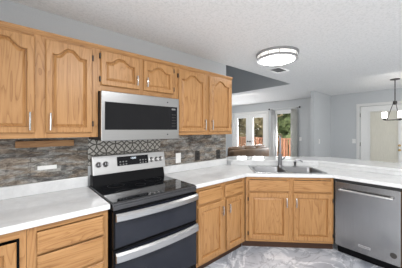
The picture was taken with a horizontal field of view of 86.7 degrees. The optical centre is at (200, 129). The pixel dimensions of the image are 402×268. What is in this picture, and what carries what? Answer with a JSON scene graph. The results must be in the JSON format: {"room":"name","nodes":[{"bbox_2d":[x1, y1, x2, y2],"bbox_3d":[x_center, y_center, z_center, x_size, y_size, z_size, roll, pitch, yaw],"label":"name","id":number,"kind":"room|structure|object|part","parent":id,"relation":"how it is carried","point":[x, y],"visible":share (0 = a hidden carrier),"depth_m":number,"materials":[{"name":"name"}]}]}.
{"room":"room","nodes":[
{"label":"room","id":0,"kind":"room"},
{"bbox_2d":[100,196,111,267],"bbox_3d":[-0.550,0.973,1.988,0.756,0.870,0.600,0,0,-41],"label":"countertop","id":1,"kind":"structure","parent":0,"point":[110,210],"depth_m":1.54,"materials":[{"name":"stone"}]},
{"bbox_2d":[0,0,225,186],"bbox_3d":[-0.876,0.226,2.227,3.227,2.424,0.130,0,0,-41],"label":"wall","id":2,"kind":"structure","parent":0,"point":[11,12],"depth_m":2.01,"materials":[{"name":"grey paint"}]},
{"bbox_2d":[0,137,87,186],"bbox_3d":[-1.510,0.248,1.586,1.209,0.362,0.004,0,0,-41],"label":"backsplash","id":3,"kind":"structure","parent":2,"relation":"attached to","point":[18,166],"depth_m":1.75,"materials":[{"name":"stone"}]},
{"bbox_2d":[15,140,73,147],"bbox_3d":[-1.281,0.116,1.765,0.394,0.052,0.024,0,0,-41],"label":"wood board","id":4,"kind":"object","parent":3,"relation":"attached to","point":[48,143],"visible":1,"depth_m":1.74,"materials":[{"name":"brown wood"}]},
{"bbox_2d":[37,165,56,169],"bbox_3d":[-1.283,0.315,1.776,0.132,0.034,0.006,0,0,-41],"label":"strip","id":5,"kind":"object","parent":3,"relation":"attached to","point":[46,167],"visible":1,"depth_m":1.77,"materials":[{"name":"plastic"}]},
{"bbox_2d":[0,20,97,138],"bbox_3d":[-1.211,-0.317,1.591,0.750,0.751,0.376,0,0,-41],"label":"upper cabinet","id":6,"kind":"object","parent":2,"relation":"attached to","point":[49,81],"visible":1,"depth_m":1.50,"materials":[{"name":"brown wood"}]},
{"bbox_3d":[-1.259,-0.310,1.367,0.214,0.577,0.012,0,0,-41],"label":"door panel","id":7,"kind":"part","parent":6,"relation":"part of","materials":[{"name":"brown wood"}]},
{"bbox_3d":[-1.270,0.034,1.380,0.279,0.050,0.018,0,0,-41],"label":"frame rail","id":8,"kind":"part","parent":6,"relation":"part of","materials":[{"name":"brown wood"}]},
{"bbox_3d":[-1.270,-0.662,1.380,0.279,0.060,0.018,0,0,-41],"label":"frame rail","id":9,"kind":"part","parent":6,"relation":"part of","materials":[{"name":"brown wood"}]},
{"bbox_3d":[-1.257,-0.310,1.364,0.303,0.666,0.019,0,0,-41],"label":"door","id":10,"kind":"part","parent":6,"relation":"part of","materials":[{"name":"brown wood"}]},
{"bbox_3d":[-1.145,-0.057,1.425,0.012,0.122,0.038,0,0,-41],"label":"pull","id":11,"kind":"part","parent":6,"relation":"part of","materials":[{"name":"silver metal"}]},
{"bbox_3d":[-1.127,-0.677,1.494,0.750,0.030,0.035,0,0,-41],"label":"trim","id":12,"kind":"part","parent":6,"relation":"part of","materials":[{"name":"brown wood"}]},
{"bbox_3d":[-1.059,-0.057,1.499,0.012,0.122,0.038,0,0,-41],"label":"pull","id":13,"kind":"part","parent":6,"relation":"part of","materials":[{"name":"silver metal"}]},
{"bbox_3d":[-0.998,0.034,1.617,0.279,0.050,0.018,0,0,-41],"label":"frame rail","id":14,"kind":"part","parent":6,"relation":"part of","materials":[{"name":"brown wood"}]},
{"bbox_3d":[-0.998,-0.662,1.617,0.279,0.060,0.018,0,0,-41],"label":"frame rail","id":15,"kind":"part","parent":6,"relation":"part of","materials":[{"name":"brown wood"}]},
{"bbox_3d":[-0.984,-0.310,1.602,0.303,0.666,0.019,0,0,-41],"label":"door","id":16,"kind":"part","parent":6,"relation":"part of","materials":[{"name":"brown wood"}]},
{"bbox_3d":[-0.986,-0.310,1.605,0.214,0.577,0.012,0,0,-41],"label":"door panel","id":17,"kind":"part","parent":6,"relation":"part of","materials":[{"name":"brown wood"}]},
{"bbox_2d":[88,139,159,165],"bbox_3d":[-0.764,0.213,2.234,0.765,0.249,0.006,0,0,-41],"label":"tile panel","id":18,"kind":"object","parent":2,"relation":"attached to","point":[95,147],"visible":0.57,"depth_m":2.17,"materials":[{"name":"grey tile"}]},
{"bbox_2d":[98,44,176,98],"bbox_3d":[-0.638,-0.505,2.090,0.768,0.373,0.376,0,0,-41],"label":"upper cabinet","id":19,"kind":"object","parent":2,"relation":"attached to","point":[121,71],"visible":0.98,"depth_m":1.93,"materials":[{"name":"brown wood"}]},
{"bbox_3d":[-0.710,-0.344,1.868,0.308,0.050,0.018,0,0,-41],"label":"frame rail","id":20,"kind":"part","parent":19,"relation":"part of","materials":[{"name":"brown wood"}]},
{"bbox_3d":[-0.697,-0.508,1.853,0.332,0.283,0.019,0,0,-41],"label":"door","id":21,"kind":"part","parent":19,"relation":"part of","materials":[{"name":"brown wood"}]},
{"bbox_3d":[-0.699,-0.508,1.855,0.243,0.194,0.012,0,0,-41],"label":"door panel","id":22,"kind":"part","parent":19,"relation":"part of","materials":[{"name":"brown wood"}]},
{"bbox_2d":[89,90,178,140],"bbox_3d":[-0.633,-0.108,2.076,0.749,0.407,0.390,0,0,-41],"label":"microwave","id":23,"kind":"object","parent":19,"relation":"attached to","point":[121,116],"visible":1,"depth_m":1.87,"materials":[{"name":"silver metal"}]},
{"bbox_3d":[-0.275,-0.113,2.132,0.088,0.227,0.003,0,0,-41],"label":"control panel","id":24,"kind":"part","parent":23,"relation":"part of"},
{"bbox_3d":[-0.554,-0.677,1.993,0.768,0.030,0.035,0,0,-41],"label":"trim","id":25,"kind":"part","parent":19,"relation":"part of","materials":[{"name":"brown wood"}]},
{"bbox_3d":[-0.425,-0.344,2.116,0.311,0.050,0.018,0,0,-41],"label":"frame rail","id":26,"kind":"part","parent":19,"relation":"part of","materials":[{"name":"brown wood"}]},
{"bbox_3d":[-0.412,-0.508,2.101,0.335,0.283,0.019,0,0,-41],"label":"door","id":27,"kind":"part","parent":19,"relation":"part of","materials":[{"name":"brown wood"}]},
{"bbox_3d":[-0.414,-0.508,2.103,0.246,0.194,0.012,0,0,-41],"label":"door panel","id":28,"kind":"part","parent":19,"relation":"part of","materials":[{"name":"brown wood"}]},
{"bbox_2d":[160,134,225,165],"bbox_3d":[-0.050,0.249,2.857,1.129,0.365,0.004,0,0,-41],"label":"backsplash","id":29,"kind":"structure","parent":2,"relation":"attached to","point":[186,145],"depth_m":2.80,"materials":[{"name":"stone"}]},
{"bbox_2d":[176,153,180,162],"bbox_3d":[-0.281,0.352,2.647,0.075,0.122,0.009,0,0,-41],"label":"light switch","id":30,"kind":"object","parent":29,"relation":"attached to","point":[178,155],"visible":1,"depth_m":2.64,"materials":[{"name":"white plastic"}]},
{"bbox_2d":[195,151,199,160],"bbox_3d":[-0.048,0.348,2.850,0.080,0.132,0.009,0,0,-41],"label":"wall outlet","id":31,"kind":"object","parent":29,"relation":"attached to","point":[197,153],"visible":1,"depth_m":2.85,"materials":[{"name":"black plastic"}]},
{"bbox_2d":[216,150,219,158],"bbox_3d":[0.255,0.358,3.114,0.080,0.130,0.009,0,0,-41],"label":"wall outlet","id":32,"kind":"object","parent":29,"relation":"attached to","point":[217,151],"visible":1,"depth_m":3.10,"materials":[{"name":"black plastic"}]},
{"bbox_2d":[176,64,232,134],"bbox_3d":[-0.012,-0.317,2.636,0.893,0.751,0.376,0,0,-41],"label":"upper cabinet","id":33,"kind":"object","parent":2,"relation":"attached to","point":[205,97],"visible":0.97,"depth_m":2.48,"materials":[{"name":"brown wood"}]},
{"bbox_3d":[-0.105,0.034,2.395,0.364,0.050,0.018,0,0,-41],"label":"frame rail","id":34,"kind":"part","parent":33,"relation":"part of","materials":[{"name":"brown wood"}]},
{"bbox_3d":[-0.105,-0.662,2.395,0.364,0.060,0.018,0,0,-41],"label":"frame rail","id":35,"kind":"part","parent":33,"relation":"part of","materials":[{"name":"brown wood"}]},
{"bbox_3d":[-0.094,-0.310,2.382,0.299,0.577,0.012,0,0,-41],"label":"door panel","id":36,"kind":"part","parent":33,"relation":"part of","materials":[{"name":"brown wood"}]},
{"bbox_3d":[-0.092,-0.310,2.380,0.388,0.666,0.019,0,0,-41],"label":"door","id":37,"kind":"part","parent":33,"relation":"part of","materials":[{"name":"brown wood"}]},
{"bbox_3d":[0.072,-0.677,2.539,0.893,0.030,0.035,0,0,-41],"label":"trim","id":38,"kind":"part","parent":33,"relation":"part of","materials":[{"name":"brown wood"}]},
{"bbox_3d":[0.230,0.034,2.687,0.358,0.050,0.018,0,0,-41],"label":"frame rail","id":39,"kind":"part","parent":33,"relation":"part of","materials":[{"name":"brown wood"}]},
{"bbox_3d":[0.243,-0.310,2.672,0.382,0.666,0.019,0,0,-41],"label":"door","id":40,"kind":"part","parent":33,"relation":"part of","materials":[{"name":"brown wood"}]},
{"bbox_3d":[0.241,-0.310,2.675,0.293,0.577,0.012,0,0,-41],"label":"door panel","id":41,"kind":"part","parent":33,"relation":"part of","materials":[{"name":"brown wood"}]},
{"bbox_2d":[8,0,401,105],"bbox_3d":[0.740,-1.046,3.947,7.724,0.120,9.800,0,0,-41],"label":"ceiling","id":42,"kind":"structure","parent":0,"point":[344,46],"depth_m":2.18,"materials":[{"name":"white paint"}]},
{"bbox_2d":[256,46,298,65],"bbox_3d":[0.986,-0.935,2.761,0.524,0.102,0.524,0,0,-41],"label":"ceiling light","id":43,"kind":"object","parent":42,"relation":"attached to","point":[277,55],"visible":1,"depth_m":2.62,"materials":[{"name":"white glass"}]},
{"bbox_3d":[0.986,-0.939,2.761,0.492,0.042,0.492,0,0,-41],"label":"glass","id":44,"kind":"part","parent":43,"relation":"part of","materials":[{"name":"white glass"}]},
{"bbox_2d":[260,55,294,65],"bbox_3d":[0.986,-0.901,2.761,0.451,0.034,0.451,0,0,-41],"label":"diffuser","id":45,"kind":"object","parent":43,"relation":"attached to","point":[265,60],"depth_m":2.72,"materials":[{"name":"white glass"}]},
{"bbox_2d":[267,66,289,72],"bbox_3d":[1.275,-0.982,3.505,0.330,0.009,0.230,0,0,-41],"label":"ceiling vent","id":46,"kind":"object","parent":42,"relation":"in","point":[279,69],"visible":1,"depth_m":3.48,"materials":[{"name":"white plastic"}]},
{"bbox_2d":[382,78,401,120],"bbox_3d":[3.763,-0.584,4.172,0.347,0.805,0.326,0,0,-41],"label":"chandelier","id":47,"kind":"object","parent":42,"relation":"hanging from","point":[384,114],"visible":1,"depth_m":4.14,"materials":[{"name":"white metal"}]},
{"bbox_3d":[3.662,-0.286,4.247,0.080,0.120,0.080,0,0,-41],"label":"lamp shade","id":48,"kind":"part","parent":47,"relation":"part of","materials":[{"name":"white glass"}]},
{"bbox_3d":[3.777,-0.756,4.143,0.017,0.420,0.017,0,0,-41],"label":"rod","id":49,"kind":"part","parent":47,"relation":"part of","materials":[{"name":"grey metal"}]},
{"bbox_2d":[226,65,288,93],"bbox_3d":[0.265,-1.649,6.585,0.104,1.326,5.200,0,0,-41],"label":"wall","id":50,"kind":"structure","parent":0,"point":[242,81],"depth_m":5.44,"materials":[{"name":"grey paint"}]},
{"bbox_2d":[204,234,381,267],"bbox_3d":[0.740,1.468,3.947,7.724,0.060,9.800,0,0,-41],"label":"floor","id":51,"kind":"structure","parent":0,"point":[244,256],"depth_m":2.36,"materials":[{"name":"stone"}]},
{"bbox_2d":[0,229,25,267],"bbox_3d":[-1.471,1.001,1.198,0.738,0.874,0.620,0,0,-41],"label":"base cabinet","id":52,"kind":"object","parent":51,"relation":"on","point":[12,245],"visible":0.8,"depth_m":1.18,"materials":[{"name":"brown wood"}]},
{"bbox_3d":[-1.264,0.962,0.985,0.509,0.561,0.012,0,0,-41],"label":"door panel","id":53,"kind":"part","parent":52,"relation":"part of","materials":[{"name":"brown wood"}]},
{"bbox_3d":[-1.262,0.962,0.982,0.620,0.672,0.019,0,0,-41],"label":"door","id":54,"kind":"part","parent":52,"relation":"part of","materials":[{"name":"brown wood"}]},
{"bbox_3d":[-1.276,0.589,0.997,0.648,0.049,0.018,0,0,-41],"label":"frame rail","id":55,"kind":"part","parent":52,"relation":"part of","materials":[{"name":"brown wood"}]},
{"bbox_2d":[0,176,109,234],"bbox_3d":[-1.300,0.496,1.343,1.206,0.132,0.634,0,0,-41],"label":"countertop","id":56,"kind":"structure","parent":52,"relation":"on","point":[24,206],"depth_m":1.53,"materials":[{"name":"white stone"}]},
{"bbox_2d":[26,210,107,267],"bbox_3d":[-1.023,1.001,1.589,0.447,0.874,0.620,0,0,-41],"label":"base cabinet","id":57,"kind":"object","parent":51,"relation":"on","point":[81,241],"visible":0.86,"depth_m":1.35,"materials":[{"name":"brown wood"}]},
{"bbox_3d":[-0.833,0.733,1.383,0.372,0.020,0.018,0,0,-41],"label":"frame rail","id":58,"kind":"part","parent":57,"relation":"part of","materials":[{"name":"brown wood"}]},
{"bbox_3d":[-0.833,0.581,1.383,0.372,0.034,0.018,0,0,-41],"label":"frame rail","id":59,"kind":"part","parent":57,"relation":"part of","materials":[{"name":"brown wood"}]},
{"bbox_3d":[-0.820,0.825,1.367,0.372,0.162,0.019,0,0,-41],"label":"drawer","id":60,"kind":"part","parent":57,"relation":"part of","materials":[{"name":"brown wood"}]},
{"bbox_3d":[-0.820,0.666,1.367,0.372,0.128,0.019,0,0,-41],"label":"drawer","id":61,"kind":"part","parent":57,"relation":"part of","materials":[{"name":"brown wood"}]},
{"bbox_3d":[-0.833,0.913,1.383,0.372,0.030,0.018,0,0,-41],"label":"frame rail","id":62,"kind":"part","parent":57,"relation":"part of","materials":[{"name":"brown wood"}]},
{"bbox_3d":[-0.820,1.009,1.367,0.372,0.178,0.019,0,0,-41],"label":"drawer","id":63,"kind":"part","parent":57,"relation":"part of","materials":[{"name":"brown wood"}]},
{"bbox_2d":[89,151,198,267],"bbox_3d":[-0.508,0.842,1.951,0.776,1.192,0.714,0,0,-41],"label":"oven range","id":64,"kind":"object","parent":51,"relation":"on","point":[152,215],"visible":1,"depth_m":1.78,"materials":[{"name":"black metal"}]},
{"bbox_3d":[-0.696,0.312,2.190,0.330,0.090,0.003,0,-11,-41],"label":"display panel","id":65,"kind":"part","parent":64,"relation":"part of","materials":[{"name":"black glass"}]},
{"bbox_2d":[89,175,194,205],"bbox_3d":[-0.542,0.526,1.978,0.760,0.020,0.625,0,0,-41],"label":"cooktop","id":66,"kind":"object","parent":64,"relation":"in","point":[127,192],"depth_m":1.87,"materials":[{"name":"black glass"}]},
{"bbox_3d":[-0.338,1.049,1.744,0.756,0.398,0.043,0,0,-41],"label":"oven door","id":67,"kind":"part","parent":64,"relation":"part of","materials":[{"name":"black ceramic"}]},
{"bbox_3d":[-0.338,0.710,1.744,0.756,0.268,0.043,0,0,-41],"label":"oven door","id":68,"kind":"part","parent":64,"relation":"part of","materials":[{"name":"black ceramic"}]},
{"bbox_3d":[-0.322,1.049,1.726,0.732,0.374,0.003,0,0,-41],"label":"oven glass","id":69,"kind":"part","parent":64,"relation":"part of","materials":[{"name":"black glass"}]},
{"bbox_3d":[-0.322,0.710,1.726,0.732,0.244,0.003,0,0,-41],"label":"oven glass","id":70,"kind":"part","parent":64,"relation":"part of","materials":[{"name":"black glass"}]},
{"bbox_3d":[-0.297,0.893,1.697,0.736,0.068,0.054,0,0,-41],"label":"handle","id":71,"kind":"part","parent":64,"relation":"part of","materials":[{"name":"metal"}]},
{"bbox_3d":[-0.297,0.614,1.697,0.736,0.056,0.054,0,0,-41],"label":"handle","id":72,"kind":"part","parent":64,"relation":"part of","materials":[{"name":"metal"}]},
{"bbox_2d":[196,177,244,267],"bbox_3d":[0.057,1.001,2.505,0.820,0.874,0.658,0,0,-41],"label":"base cabinet","id":73,"kind":"object","parent":51,"relation":"on","point":[220,220],"visible":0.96,"depth_m":2.26,"materials":[{"name":"brown wood"}]},
{"bbox_3d":[0.080,1.318,2.178,0.325,0.040,0.018,0,0,-41],"label":"frame rail","id":74,"kind":"part","parent":73,"relation":"part of","materials":[{"name":"brown wood"}]},
{"bbox_3d":[0.080,0.748,2.178,0.325,0.040,0.018,0,0,-41],"label":"frame rail","id":75,"kind":"part","parent":73,"relation":"part of","materials":[{"name":"brown wood"}]},
{"bbox_3d":[0.080,0.581,2.178,0.325,0.034,0.018,0,0,-41],"label":"frame rail","id":76,"kind":"part","parent":73,"relation":"part of","materials":[{"name":"brown wood"}]},
{"bbox_3d":[0.095,0.669,2.165,0.330,0.134,0.019,0,0,-41],"label":"drawer","id":77,"kind":"part","parent":73,"relation":"part of","materials":[{"name":"brown wood"}]},
{"bbox_3d":[0.103,1.034,2.172,0.352,0.552,0.019,0,0,-41],"label":"door","id":78,"kind":"part","parent":73,"relation":"part of","materials":[{"name":"brown wood"}]},
{"bbox_3d":[0.101,1.034,2.175,0.251,0.451,0.012,0,0,-41],"label":"door panel","id":79,"kind":"part","parent":73,"relation":"part of","materials":[{"name":"brown wood"}]},
{"bbox_3d":[0.373,0.581,2.434,0.292,0.034,0.018,0,0,-41],"label":"frame rail","id":80,"kind":"part","parent":73,"relation":"part of","materials":[{"name":"brown wood"}]},
{"bbox_3d":[0.378,0.669,2.411,0.312,0.134,0.019,0,0,-41],"label":"drawer","id":81,"kind":"part","parent":73,"relation":"part of","materials":[{"name":"brown wood"}]},
{"bbox_3d":[0.389,1.034,2.421,0.298,0.552,0.019,0,0,-41],"label":"door","id":82,"kind":"part","parent":73,"relation":"part of","materials":[{"name":"brown wood"}]},
{"bbox_3d":[0.387,1.034,2.424,0.197,0.451,0.012,0,0,-41],"label":"door panel","id":83,"kind":"part","parent":73,"relation":"part of","materials":[{"name":"brown wood"}]},
{"bbox_2d":[163,158,401,188],"bbox_3d":[1.135,0.497,2.487,3.167,0.129,1.331,0,0,9],"label":"countertop","id":84,"kind":"structure","parent":73,"relation":"on","point":[211,172],"depth_m":2.50,"materials":[{"name":"white stone"}]},
{"bbox_2d":[277,135,285,166],"bbox_3d":[1.076,0.297,2.910,0.111,0.438,0.215,0,0,40],"label":"faucet","id":85,"kind":"object","parent":84,"relation":"on","point":[280,159],"visible":1,"depth_m":2.95,"materials":[{"name":"silver metal"}]},
{"bbox_2d":[249,166,327,180],"bbox_3d":[1.094,0.600,2.795,0.870,0.166,0.493,0,0,4],"label":"double sink","id":86,"kind":"object","parent":84,"relation":"in","point":[256,169],"visible":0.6,"depth_m":2.92,"materials":[{"name":"metal"}]},
{"bbox_3d":[0.881,0.600,2.776,0.378,0.166,0.358,0,0,4],"label":"bowl","id":87,"kind":"part","parent":86,"relation":"part of","materials":[{"name":"metal"}]},
{"bbox_3d":[1.297,0.600,2.748,0.388,0.166,0.358,0,0,4],"label":"bowl","id":88,"kind":"part","parent":86,"relation":"part of","materials":[{"name":"metal"}]},
{"bbox_2d":[226,156,401,175],"bbox_3d":[1.788,0.485,3.046,2.955,0.078,1.083,0,0,29],"label":"bar ledge","id":89,"kind":"object","parent":84,"relation":"on","point":[391,168],"visible":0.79,"depth_m":3.08,"materials":[{"name":"white stone"}]},
{"bbox_2d":[226,144,268,156],"bbox_3d":[1.289,0.966,6.800,1.940,0.945,0.940,0,0,-41],"label":"sofa","id":90,"kind":"object","parent":51,"relation":"on","point":[248,150],"visible":0.33,"depth_m":6.37,"materials":[{"name":"brown leather"}]},
{"bbox_2d":[228,146,243,156],"bbox_3d":[1.030,0.726,6.229,0.560,0.465,0.260,0,0,-41],"label":"cushion","id":91,"kind":"object","parent":90,"relation":"on","point":[235,148],"depth_m":6.08,"materials":[{"name":"brown leather"}]},
{"bbox_2d":[243,145,255,148],"bbox_3d":[1.452,0.726,6.598,0.560,0.465,0.260,0,0,-41],"label":"cushion","id":92,"kind":"object","parent":90,"relation":"on","point":[247,146],"depth_m":6.51,"materials":[{"name":"brown leather"}]},
{"bbox_2d":[254,144,264,147],"bbox_3d":[1.874,0.726,6.965,0.560,0.465,0.260,0,0,-41],"label":"cushion","id":93,"kind":"object","parent":90,"relation":"on","point":[260,145],"depth_m":6.84,"materials":[{"name":"brown leather"}]},
{"bbox_2d":[242,177,332,248],"bbox_3d":[1.062,1.001,2.774,1.078,0.874,0.608,0,0,4],"label":"base cabinet","id":94,"kind":"object","parent":51,"relation":"on","point":[279,211],"visible":0.98,"depth_m":2.52,"materials":[{"name":"brown wood"}]},
{"bbox_3d":[0.803,1.032,2.538,0.355,0.445,0.012,0,0,4],"label":"door panel","id":95,"kind":"part","parent":94,"relation":"part of","materials":[{"name":"brown wood"}]},
{"bbox_3d":[0.804,1.318,2.555,0.435,0.040,0.018,0,0,4],"label":"frame rail","id":96,"kind":"part","parent":94,"relation":"part of","materials":[{"name":"brown wood"}]},
{"bbox_3d":[0.804,0.748,2.555,0.435,0.040,0.018,0,0,4],"label":"frame rail","id":97,"kind":"part","parent":94,"relation":"part of","materials":[{"name":"brown wood"}]},
{"bbox_3d":[0.804,0.581,2.555,0.435,0.034,0.018,0,0,4],"label":"frame rail","id":98,"kind":"part","parent":94,"relation":"part of","materials":[{"name":"brown wood"}]},
{"bbox_3d":[0.802,1.032,2.535,0.466,0.556,0.019,0,0,4],"label":"door","id":99,"kind":"part","parent":94,"relation":"part of","materials":[{"name":"brown wood"}]},
{"bbox_3d":[0.810,0.669,2.534,0.482,0.134,0.019,0,0,4],"label":"false drawer","id":100,"kind":"part","parent":94,"relation":"part of","materials":[{"name":"brown wood"}]},
{"bbox_3d":[1.312,0.669,2.500,0.444,0.134,0.019,0,0,4],"label":"false drawer","id":101,"kind":"part","parent":94,"relation":"part of","materials":[{"name":"brown wood"}]},
{"bbox_3d":[1.313,1.032,2.503,0.333,0.445,0.012,0,0,4],"label":"door panel","id":102,"kind":"part","parent":94,"relation":"part of","materials":[{"name":"brown wood"}]},
{"bbox_3d":[1.317,1.318,2.520,0.413,0.040,0.018,0,0,4],"label":"frame rail","id":103,"kind":"part","parent":94,"relation":"part of","materials":[{"name":"brown wood"}]},
{"bbox_3d":[1.317,0.748,2.520,0.413,0.040,0.018,0,0,4],"label":"frame rail","id":104,"kind":"part","parent":94,"relation":"part of","materials":[{"name":"brown wood"}]},
{"bbox_3d":[1.317,0.581,2.520,0.413,0.034,0.018,0,0,4],"label":"frame rail","id":105,"kind":"part","parent":94,"relation":"part of","materials":[{"name":"brown wood"}]},
{"bbox_3d":[1.312,1.032,2.500,0.444,0.556,0.019,0,0,4],"label":"door","id":106,"kind":"part","parent":94,"relation":"part of","materials":[{"name":"brown wood"}]},
{"bbox_2d":[335,178,401,267],"bbox_3d":[1.900,1.002,2.396,0.545,0.872,0.560,0,0,-41],"label":"dishwasher","id":107,"kind":"object","parent":51,"relation":"on","point":[368,217],"visible":1,"depth_m":2.22,"materials":[{"name":"silver metal"}]},
{"bbox_3d":[1.704,0.676,2.225,0.025,0.025,0.456,0,0,-41],"label":"handle","id":108,"kind":"part","parent":107,"relation":"part of","materials":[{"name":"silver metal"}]},
{"bbox_3d":[1.813,1.384,2.320,0.015,0.108,0.560,0,0,-41],"label":"kick plate","id":109,"kind":"part","parent":107,"relation":"part of","materials":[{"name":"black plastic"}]},
{"bbox_2d":[226,88,401,159],"bbox_3d":[3.602,0.226,6.442,0.130,2.424,9.800,0,0,-41],"label":"wall","id":110,"kind":"structure","parent":0,"point":[343,106],"depth_m":6.05,"materials":[{"name":"grey paint"}]},
{"bbox_2d":[232,110,268,147],"bbox_3d":[1.893,0.373,8.335,0.109,2.130,1.710,0,0,-41],"label":"door","id":111,"kind":"structure","parent":110,"relation":"in","point":[249,116],"depth_m":8.30,"materials":[{"name":"white paint"}]},
{"bbox_2d":[274,110,290,155],"bbox_3d":[2.825,0.368,7.290,0.108,2.060,0.740,0,0,-41],"label":"window","id":112,"kind":"structure","parent":110,"relation":"in","point":[279,111],"depth_m":7.49,"materials":[{"name":"white paint"}]},
{"bbox_2d":[356,101,401,162],"bbox_3d":[4.546,0.378,5.301,0.097,2.120,1.100,0,0,-41],"label":"door","id":113,"kind":"structure","parent":110,"relation":"in","point":[381,140],"depth_m":5.38,"materials":[{"name":"white paint"}]},
{"bbox_3d":[4.548,0.358,5.299,0.015,1.700,0.602,0,0,-41],"label":"lite frame","id":114,"kind":"part","parent":113,"relation":"part of","materials":[{"name":"paint"}]},
{"bbox_3d":[4.567,0.358,5.315,0.008,1.640,0.542,0,0,-41],"label":"frosted pane","id":115,"kind":"part","parent":113,"relation":"part of","materials":[{"name":"white glass"}]},
{"bbox_3d":[2.798,-0.722,7.174,0.119,0.060,1.130,0,0,-41],"label":"curtain rod","id":116,"kind":"object","parent":110,"relation":"attached to","visible":0},
{"bbox_2d":[271,110,273,155],"bbox_3d":[2.510,0.365,7.470,0.048,2.085,0.124,0,0,-41],"label":"curtain","id":117,"kind":"object","parent":116,"relation":"hanging from","point":[272,111],"visible":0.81,"depth_m":7.45,"materials":[{"name":"white fabric"}]},
{"bbox_2d":[291,109,297,156],"bbox_3d":[3.010,0.365,6.890,0.048,2.085,0.214,0,0,-41],"label":"curtain","id":118,"kind":"object","parent":116,"relation":"hanging from","point":[294,112],"visible":0.7,"depth_m":6.87,"materials":[{"name":"white fabric"}]},
{"bbox_2d":[311,91,330,156],"bbox_3d":[3.288,0.226,5.810,1.174,2.424,0.090,0,0,-41],"label":"wall partition","id":119,"kind":"structure","parent":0,"point":[320,102],"depth_m":5.65,"materials":[{"name":"grey paint"}]},
{"bbox_2d":[321,167,398,233],"bbox_3d":[2.210,0.959,2.592,0.120,0.958,1.525,0,0,-41],"label":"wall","id":120,"kind":"structure","parent":0,"point":[331,167],"depth_m":2.93,"materials":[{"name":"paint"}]},
{"bbox_3d":[3.021,1.548,9.119,2.480,0.100,5.800,0,0,-41],"label":"floor","id":121,"kind":"structure","parent":0,"visible":0},
{"bbox_2d":[238,137,290,156],"bbox_3d":[3.881,0.948,9.868,0.100,1.100,5.800,0,0,-41],"label":"deck railing","id":122,"kind":"object","parent":121,"relation":"on","point":[284,141],"visible":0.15,"depth_m":9.95,"materials":[{"name":"orange wood"}]},
{"bbox_3d":[3.881,0.423,9.868,0.100,0.050,5.800,0,0,-41],"label":"rail","id":123,"kind":"part","parent":122,"relation":"part of","materials":[{"name":"orange wood"}]},
{"bbox_3d":[3.881,0.973,9.868,0.090,1.050,0.090,0,0,-41],"label":"post","id":124,"kind":"part","parent":122,"relation":"part of","materials":[{"name":"orange wood"}]},
{"label":"outside","id":125,"kind":"structure","parent":0,"visible":0},
{"bbox_3d":[14.869,1.788,19.178,33.400,0.100,55.000,0,0,-41],"label":"lawn","id":126,"kind":"structure","parent":125,"visible":0},
{"bbox_2d":[238,118,245,145],"bbox_3d":[2.955,-1.678,17.921,3.856,7.426,3.984,0,0,-41],"label":"tree","id":127,"kind":"object","parent":126,"relation":"on","point":[241,130],"visible":0.06,"depth_m":17.63,"materials":[{"name":"green plant"}]},
{"bbox_2d":[243,117,282,150],"bbox_3d":[4.328,-1.557,14.877,3.068,6.621,2.947,0,0,-41],"label":"tree","id":128,"kind":"object","parent":126,"relation":"on","point":[258,122],"visible":0.16,"depth_m":14.06,"materials":[{"name":"green plant"}]},
{"bbox_2d":[277,113,290,147],"bbox_3d":[8.512,-1.539,20.007,3.828,6.586,3.410,0,0,-41],"label":"tree","id":129,"kind":"object","parent":126,"relation":"on","point":[283,130],"visible":0.08,"depth_m":19.39,"materials":[{"name":"green plant"}]},
{"bbox_2d":[283,117,290,144],"bbox_3d":[5.857,-0.934,12.697,1.935,5.378,1.938,0,0,-41],"label":"tree","id":130,"kind":"object","parent":126,"relation":"on","point":[287,121],"visible":0.05,"depth_m":12.96,"materials":[{"name":"green plant"}]}
]}

